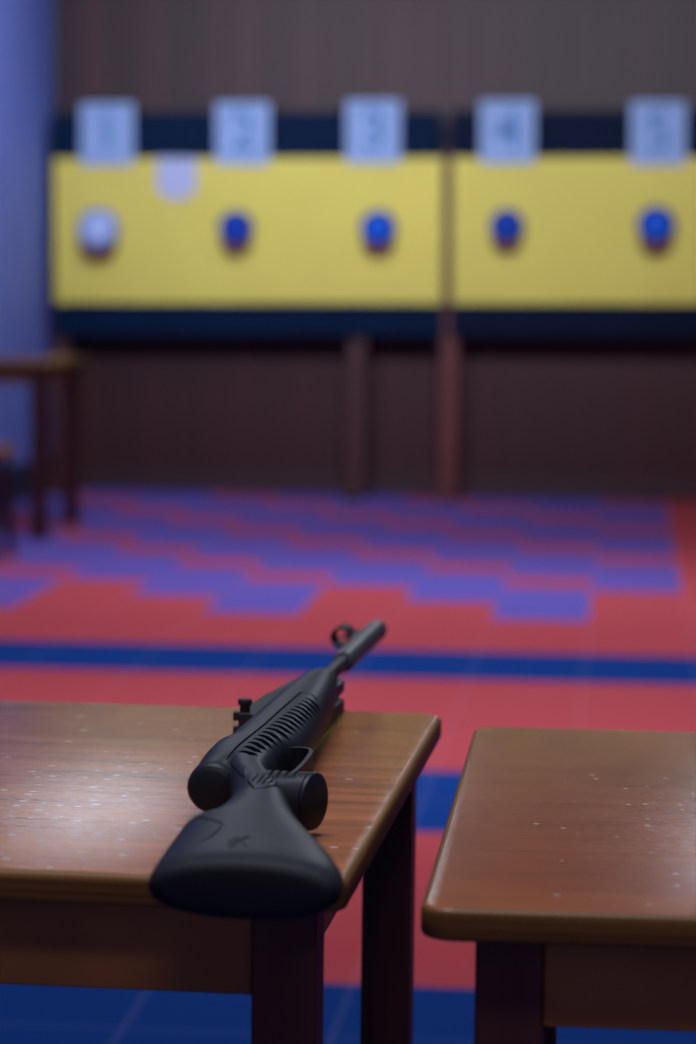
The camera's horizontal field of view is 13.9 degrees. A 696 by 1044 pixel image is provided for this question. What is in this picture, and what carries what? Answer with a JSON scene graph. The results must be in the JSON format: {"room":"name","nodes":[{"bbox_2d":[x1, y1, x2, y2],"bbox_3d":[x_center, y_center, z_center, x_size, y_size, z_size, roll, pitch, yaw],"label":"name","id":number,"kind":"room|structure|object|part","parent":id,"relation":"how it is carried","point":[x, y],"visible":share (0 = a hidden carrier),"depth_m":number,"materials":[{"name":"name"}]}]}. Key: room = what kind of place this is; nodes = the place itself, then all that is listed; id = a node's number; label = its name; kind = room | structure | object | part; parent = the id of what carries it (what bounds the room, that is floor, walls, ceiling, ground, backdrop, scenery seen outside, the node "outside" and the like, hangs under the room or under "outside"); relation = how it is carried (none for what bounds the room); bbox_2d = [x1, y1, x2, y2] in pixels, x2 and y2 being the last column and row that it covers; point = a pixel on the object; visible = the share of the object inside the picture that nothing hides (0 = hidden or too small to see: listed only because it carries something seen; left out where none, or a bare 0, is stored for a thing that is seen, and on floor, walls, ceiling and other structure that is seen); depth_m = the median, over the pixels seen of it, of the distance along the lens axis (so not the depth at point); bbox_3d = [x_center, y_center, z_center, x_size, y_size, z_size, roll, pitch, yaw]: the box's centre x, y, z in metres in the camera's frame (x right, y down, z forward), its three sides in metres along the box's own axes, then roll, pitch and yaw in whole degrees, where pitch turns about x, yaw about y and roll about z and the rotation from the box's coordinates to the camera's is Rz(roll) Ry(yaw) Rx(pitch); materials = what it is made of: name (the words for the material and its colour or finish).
{"room":"sports facility","nodes":[
{"label":"sports facility","id":0,"kind":"room"},
{"bbox_2d":[0,0,53,466],"bbox_3d":[-2.180,-1.041,6.172,0.100,3.100,15.000,1,5,5],"label":"wall","id":1,"kind":"structure","parent":0,"point":[26,26],"depth_m":12.96,"materials":[{"name":"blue paint"}]},
{"bbox_2d":[0,453,51,508],"bbox_3d":[-2.138,0.419,6.300,0.020,0.170,15.000,1,5,5],"label":"baseboard","id":2,"kind":"structure","parent":1,"relation":"attached to","point":[19,473],"depth_m":12.92,"materials":[{"name":"paint"}]},
{"bbox_2d":[0,488,695,1043],"bbox_3d":[1.006,0.594,6.058,6.530,0.060,15.100,1,5,5],"label":"floor","id":3,"kind":"structure","parent":0,"point":[528,612],"depth_m":8.64,"materials":[{"name":"red carpet"}]},
{"bbox_2d":[0,445,17,555],"bbox_3d":[-1.425,-0.069,10.423,0.380,0.412,0.340,1,5,5],"label":"wooden stool","id":4,"kind":"object","parent":3,"relation":"on","point":[6,451],"visible":1,"depth_m":10.52,"materials":[{"name":"brown wood"}]},
{"bbox_3d":[-1.423,-0.259,10.406,0.380,0.030,0.340,1,5,5],"label":"seat","id":5,"kind":"part","parent":4,"relation":"part of","materials":[{"name":"brown wood"}]},
{"bbox_2d":[0,354,84,539],"bbox_3d":[-1.364,-0.313,11.510,0.475,0.700,0.750,1,5,5],"label":"wooden table","id":6,"kind":"object","parent":3,"relation":"on","point":[38,371],"visible":1,"depth_m":11.17,"materials":[{"name":"brown wood"}]},
{"bbox_3d":[-1.209,-0.266,11.171,0.060,0.670,0.060,1,5,5],"label":"leg","id":7,"kind":"part","parent":6,"relation":"part of","materials":[{"name":"brown wood"}]},
{"bbox_3d":[-1.146,-0.324,11.815,0.060,0.670,0.060,1,5,5],"label":"leg","id":8,"kind":"part","parent":6,"relation":"part of","materials":[{"name":"brown wood"}]},
{"bbox_2d":[0,700,440,1043],"bbox_3d":[-0.559,0.537,2.297,1.202,0.700,0.710,1,5,7],"label":"wooden table","id":9,"kind":"object","parent":3,"relation":"on","point":[93,796],"visible":0.74,"depth_m":2.04,"materials":[{"name":"brown wood"}]},
{"bbox_2d":[148,620,386,918],"bbox_3d":[-0.043,0.164,2.313,0.123,0.046,1.232,1,5,2],"label":"rifle","id":10,"kind":"object","parent":9,"relation":"on","point":[252,853],"visible":1,"depth_m":1.85,"materials":[{"name":"plastic"}]},
{"bbox_3d":[-0.090,0.163,2.307,0.006,0.019,0.007,1,5,8],"label":"notch blade","id":11,"kind":"part","parent":10,"relation":"part of","materials":[{"name":"black metal"}]},
{"bbox_3d":[-0.084,0.149,2.312,0.011,0.012,0.011,2,5,17],"label":"windage knob","id":12,"kind":"part","parent":10,"relation":"part of","materials":[{"name":"black metal"}]},
{"bbox_3d":[-0.056,0.151,2.446,0.018,0.018,0.190,1,5,8],"label":"action rail","id":13,"kind":"part","parent":10,"relation":"part of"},
{"bbox_3d":[-0.020,0.170,2.434,0.010,0.014,0.175,1,5,8],"label":"cocking lever","id":14,"kind":"part","parent":10,"relation":"part of","materials":[{"name":"black metal"}]},
{"bbox_3d":[-0.043,0.588,1.921,0.043,0.678,0.043,1,5,7],"label":"leg","id":15,"kind":"part","parent":9,"relation":"part of","materials":[{"name":"brown wood"}]},
{"bbox_3d":[0.034,0.533,2.539,0.043,0.678,0.043,1,5,7],"label":"leg","id":16,"kind":"part","parent":9,"relation":"part of","materials":[{"name":"brown wood"}]},
{"bbox_2d":[48,111,443,500],"bbox_3d":[-0.477,-1.023,13.351,1.849,1.801,0.360,1,5,5],"label":"stand","id":17,"kind":"object","parent":3,"relation":"on","point":[306,270],"visible":0.89,"depth_m":13.29,"materials":[{"name":"yellow paint"}]},
{"bbox_2d":[78,208,119,260],"bbox_3d":[-1.166,-1.343,13.323,0.194,0.248,0.056,1,5,5],"label":"disc","id":18,"kind":"object","parent":17,"relation":"attached to","point":[98,228],"visible":1,"depth_m":13.30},
{"bbox_2d":[79,243,117,260],"bbox_3d":[-1.167,-1.261,13.335,0.175,0.083,0.044,1,5,5],"label":"target holder","id":19,"kind":"object","parent":18,"relation":"on","point":[93,251],"depth_m":13.31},
{"bbox_2d":[80,103,133,165],"bbox_3d":[-1.124,-1.809,13.302,0.250,0.288,0.004,1,5,6],"label":"number card","id":20,"kind":"object","parent":17,"relation":"attached to","point":[107,129],"visible":1,"depth_m":13.30,"materials":[{"name":"paper"}]},
{"bbox_3d":[-1.125,-1.808,13.301,0.180,0.242,0.001,1,5,6],"label":"printed frame","id":21,"kind":"part","parent":20,"relation":"part of","materials":[{"name":"paper"}]},
{"bbox_2d":[156,157,196,199],"bbox_3d":[-0.799,-1.601,13.290,0.190,0.195,0.004,1,5,5],"label":"target","id":22,"kind":"object","parent":17,"relation":"attached to","point":[176,178],"visible":1,"depth_m":13.29,"materials":[{"name":"white paper"}]},
{"bbox_2d":[219,210,253,254],"bbox_3d":[-0.521,-1.346,13.259,0.163,0.209,0.056,1,5,5],"label":"disc","id":23,"kind":"object","parent":17,"relation":"attached to","point":[236,227],"visible":1,"depth_m":13.24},
{"bbox_2d":[220,240,251,254],"bbox_3d":[-0.521,-1.277,13.271,0.147,0.070,0.044,1,5,5],"label":"target holder","id":24,"kind":"object","parent":23,"relation":"on","point":[233,247],"depth_m":13.25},
{"bbox_2d":[216,102,269,164],"bbox_3d":[-0.489,-1.803,13.241,0.250,0.288,0.004,1,5,6],"label":"number card","id":25,"kind":"object","parent":17,"relation":"attached to","point":[242,129],"visible":1,"depth_m":13.24,"materials":[{"name":"white paper"}]},
{"bbox_3d":[-0.489,-1.803,13.239,0.180,0.242,0.001,1,5,6],"label":"printed frame","id":26,"kind":"part","parent":25,"relation":"part of","materials":[{"name":"paper"}]},
{"bbox_3d":[-0.470,-1.357,13.291,1.824,0.672,0.018,1,5,6],"label":"panel","id":27,"kind":"part","parent":17,"relation":"part of","materials":[{"name":"yellow paint"}]},
{"bbox_2d":[346,100,399,162],"bbox_3d":[0.117,-1.804,13.181,0.250,0.288,0.004,1,5,6],"label":"number card","id":28,"kind":"object","parent":17,"relation":"attached to","point":[372,127],"visible":1,"depth_m":13.18,"materials":[{"name":"white paper"}]},
{"bbox_3d":[0.117,-1.804,13.180,0.180,0.242,0.001,1,5,6],"label":"printed frame","id":29,"kind":"part","parent":28,"relation":"part of","materials":[{"name":"white paper"}]},
{"bbox_2d":[360,210,396,255],"bbox_3d":[0.140,-1.338,13.195,0.167,0.215,0.056,1,5,5],"label":"disc","id":30,"kind":"object","parent":17,"relation":"attached to","point":[378,228],"visible":1,"depth_m":13.17,"materials":[{"name":"blue"}]},
{"bbox_2d":[362,240,394,255],"bbox_3d":[0.139,-1.268,13.207,0.151,0.072,0.044,1,5,5],"label":"target holder","id":31,"kind":"object","parent":30,"relation":"on","point":[373,247],"depth_m":13.18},
{"bbox_2d":[421,727,695,1043],"bbox_3d":[0.671,0.569,2.104,1.202,0.700,0.711,1,5,5],"label":"wooden table","id":32,"kind":"object","parent":3,"relation":"on","point":[567,857],"visible":1,"depth_m":1.86,"materials":[{"name":"brown wood"}]},
{"bbox_3d":[0.100,0.596,1.857,0.043,0.678,0.043,1,5,5],"label":"leg","id":33,"kind":"part","parent":32,"relation":"part of","materials":[{"name":"brown wood"}]},
{"bbox_3d":[0.156,0.542,2.452,0.043,0.678,0.043,1,5,5],"label":"leg","id":34,"kind":"part","parent":32,"relation":"part of","materials":[{"name":"brown wood"}]},
{"bbox_2d":[436,110,695,501],"bbox_3d":[1.380,-0.996,13.172,1.901,1.822,0.360,1,5,5],"label":"stand","id":35,"kind":"object","parent":3,"relation":"on","point":[580,267],"visible":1,"depth_m":13.15,"materials":[{"name":"yellow paint"}]},
{"bbox_2d":[490,209,523,252],"bbox_3d":[0.731,-1.343,13.137,0.159,0.203,0.056,1,5,5],"label":"disc","id":36,"kind":"object","parent":35,"relation":"attached to","point":[506,225],"visible":1,"depth_m":13.11,"materials":[{"name":"blue plastic"}]},
{"bbox_2d":[491,238,521,252],"bbox_3d":[0.731,-1.276,13.148,0.143,0.068,0.044,1,5,5],"label":"target holder","id":37,"kind":"object","parent":36,"relation":"on","point":[506,245],"depth_m":13.13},
{"bbox_2d":[480,101,534,163],"bbox_3d":[0.734,-1.794,13.122,0.250,0.288,0.004,1,5,6],"label":"number card","id":38,"kind":"object","parent":35,"relation":"attached to","point":[507,128],"visible":1,"depth_m":13.12,"materials":[{"name":"white paper"}]},
{"bbox_3d":[0.734,-1.794,13.121,0.180,0.242,0.001,1,5,6],"label":"printed frame","id":39,"kind":"part","parent":38,"relation":"part of","materials":[{"name":"paper"}]},
{"bbox_3d":[1.403,-1.340,13.110,1.846,0.672,0.018,1,5,6],"label":"panel","id":40,"kind":"part","parent":35,"relation":"part of","materials":[{"name":"yellow paint"}]},
{"bbox_2d":[637,206,674,254],"bbox_3d":[1.413,-1.339,13.071,0.176,0.226,0.056,1,5,5],"label":"disc","id":41,"kind":"object","parent":35,"relation":"attached to","point":[655,224],"visible":1,"depth_m":13.05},
{"bbox_2d":[639,238,672,254],"bbox_3d":[1.413,-1.264,13.083,0.159,0.076,0.044,1,5,5],"label":"target holder","id":42,"kind":"object","parent":41,"relation":"on","point":[654,246],"depth_m":13.06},
{"bbox_2d":[631,102,685,164],"bbox_3d":[1.422,-1.780,13.056,0.250,0.288,0.004,1,5,6],"label":"number card","id":43,"kind":"object","parent":35,"relation":"attached to","point":[658,129],"visible":1,"depth_m":13.05,"materials":[{"name":"paper"}]},
{"bbox_3d":[1.422,-1.780,13.055,0.180,0.242,0.001,1,5,6],"label":"printed frame","id":44,"kind":"part","parent":43,"relation":"part of","materials":[{"name":"paper"}]},
{"bbox_2d":[54,0,695,480],"bbox_3d":[1.752,-1.649,13.349,6.530,3.100,0.100,1,5,5],"label":"wall","id":45,"kind":"structure","parent":0,"point":[605,408],"depth_m":13.48,"materials":[{"name":"brown wood"}]},
{"bbox_2d":[80,469,695,499],"bbox_3d":[1.738,-0.145,13.427,6.310,0.090,0.018,1,5,5],"label":"baseboard","id":46,"kind":"structure","parent":45,"relation":"attached to","point":[92,479],"depth_m":13.57,"materials":[{"name":"brown wood"}]}
]}

